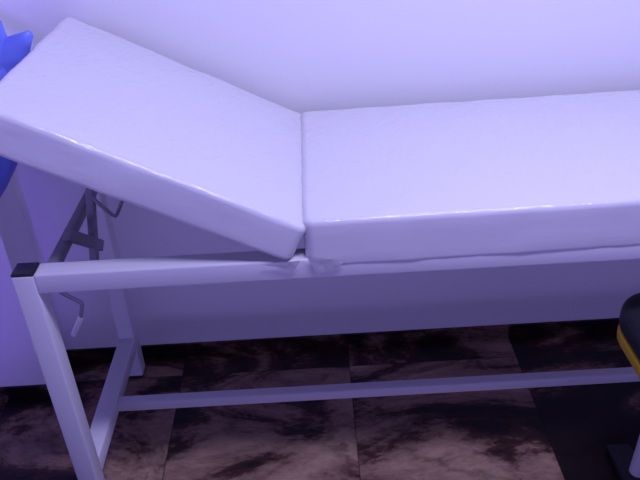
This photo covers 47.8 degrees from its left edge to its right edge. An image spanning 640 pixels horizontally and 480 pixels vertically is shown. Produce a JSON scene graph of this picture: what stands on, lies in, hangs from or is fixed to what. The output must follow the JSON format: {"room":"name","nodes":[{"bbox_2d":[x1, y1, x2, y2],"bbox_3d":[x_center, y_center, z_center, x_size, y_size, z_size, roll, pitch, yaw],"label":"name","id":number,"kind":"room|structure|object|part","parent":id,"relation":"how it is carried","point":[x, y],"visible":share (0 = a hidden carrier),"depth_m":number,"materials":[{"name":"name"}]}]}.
{"room":"examination room","nodes":[
{"label":"examination room","id":0,"kind":"room"},
{"bbox_2d":[0,179,45,386],"bbox_3d":[-1.749,-0.730,1.504,1.792,2.750,0.252,-3,32,0],"label":"wall","id":1,"kind":"structure","parent":0,"point":[19,363],"depth_m":1.97,"materials":[{"name":"white paint"}]},
{"bbox_2d":[0,0,639,349],"bbox_3d":[0.994,-0.928,1.569,3.708,2.750,0.100,-3,32,0],"label":"wall","id":2,"kind":"structure","parent":0,"point":[300,56],"depth_m":1.82,"materials":[{"name":"white paint"}]},
{"bbox_2d":[0,318,618,399],"bbox_3d":[0.170,0.343,2.168,5.500,0.042,0.160,-3,32,0],"label":"baseboard","id":3,"kind":"structure","parent":2,"relation":"attached to","point":[591,325],"depth_m":2.23,"materials":[{"name":"stone"}]},
{"bbox_2d":[0,330,639,479],"bbox_3d":[0.219,1.192,0.882,5.500,0.060,3.442,-3,32,0],"label":"floor","id":4,"kind":"structure","parent":0,"point":[554,432],"depth_m":1.98,"materials":[{"name":"brown tile"}]},
{"bbox_2d":[0,17,639,479],"bbox_3d":[0.336,0.023,1.708,1.861,1.052,0.577,-3,32,0],"label":"bed","id":5,"kind":"object","parent":4,"relation":"on","point":[551,179],"visible":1,"depth_m":1.42,"materials":[{"name":"white leather"}]},
{"bbox_2d":[0,20,33,197],"bbox_3d":[-0.715,-0.309,1.551,0.266,0.540,0.109,-3,32,0],"label":"plastic bag","id":6,"kind":"object","parent":5,"relation":"hanging from","point":[13,48],"visible":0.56,"depth_m":1.49,"materials":[{"name":"blue plastic"}]},
{"bbox_3d":[-0.747,-0.423,1.483,0.205,0.271,0.071,0,32,5],"label":"handle","id":7,"kind":"part","parent":6,"relation":"part of","materials":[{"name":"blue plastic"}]},
{"bbox_3d":[-0.658,-0.371,1.516,0.144,0.132,0.044,-3,32,0],"label":"handle","id":8,"kind":"part","parent":6,"relation":"part of","materials":[{"name":"blue plastic"}]},
{"bbox_3d":[-0.554,0.354,1.580,0.045,0.694,0.045,-3,32,0],"label":"leg","id":9,"kind":"part","parent":5,"relation":"part of","materials":[{"name":"white paint"}]},
{"bbox_3d":[-0.541,0.110,1.534,0.060,0.150,0.020,-16,34,-19],"label":"release lever","id":10,"kind":"part","parent":5,"relation":"part of","materials":[{"name":"grey metal"}]},
{"bbox_3d":[-0.501,-0.012,1.595,0.017,0.205,0.017,2,12,8],"label":"support post","id":11,"kind":"part","parent":5,"relation":"part of","materials":[{"name":"grey metal"}]},
{"bbox_3d":[-0.460,-0.075,1.583,0.081,0.060,0.010,-2,32,3],"label":"ratchet rod","id":12,"kind":"part","parent":5,"relation":"part of","materials":[{"name":"grey metal"}]},
{"bbox_3d":[-0.568,0.100,1.993,0.045,0.694,0.045,-3,32,0],"label":"leg","id":13,"kind":"part","parent":5,"relation":"part of","materials":[{"name":"white paint"}]},
{"bbox_3d":[0.327,0.025,1.409,1.753,0.045,0.045,-3,32,0],"label":"rail","id":14,"kind":"part","parent":5,"relation":"part of","materials":[{"name":"white metal"}]},
{"bbox_2d":[301,90,639,264],"bbox_3d":[0.607,-0.175,1.593,1.294,0.110,0.559,-4,32,0],"label":"seat cushion","id":15,"kind":"object","parent":5,"relation":"on","point":[551,177],"depth_m":1.43,"materials":[{"name":"white leather"}]},
{"bbox_2d":[606,293,639,479],"bbox_3d":[0.837,0.407,1.554,0.372,0.511,0.372,-3,32,0],"label":"stool","id":16,"kind":"object","parent":4,"relation":"on","point":[626,462],"visible":1,"depth_m":1.54,"materials":[{"name":"black leather"}]},
{"bbox_3d":[0.828,0.255,1.460,0.370,0.034,0.370,-3,32,0],"label":"seat","id":17,"kind":"part","parent":16,"relation":"part of","materials":[{"name":"orange plastic"}]},
{"bbox_3d":[0.826,0.217,1.437,0.372,0.064,0.372,-3,32,0],"label":"seat","id":18,"kind":"part","parent":16,"relation":"part of","materials":[{"name":"black leather"}]},
{"bbox_3d":[0.765,0.395,1.643,0.052,0.402,0.038,24,41,37],"label":"leg","id":19,"kind":"part","parent":16,"relation":"part of","materials":[{"name":"white paint"}]}
]}

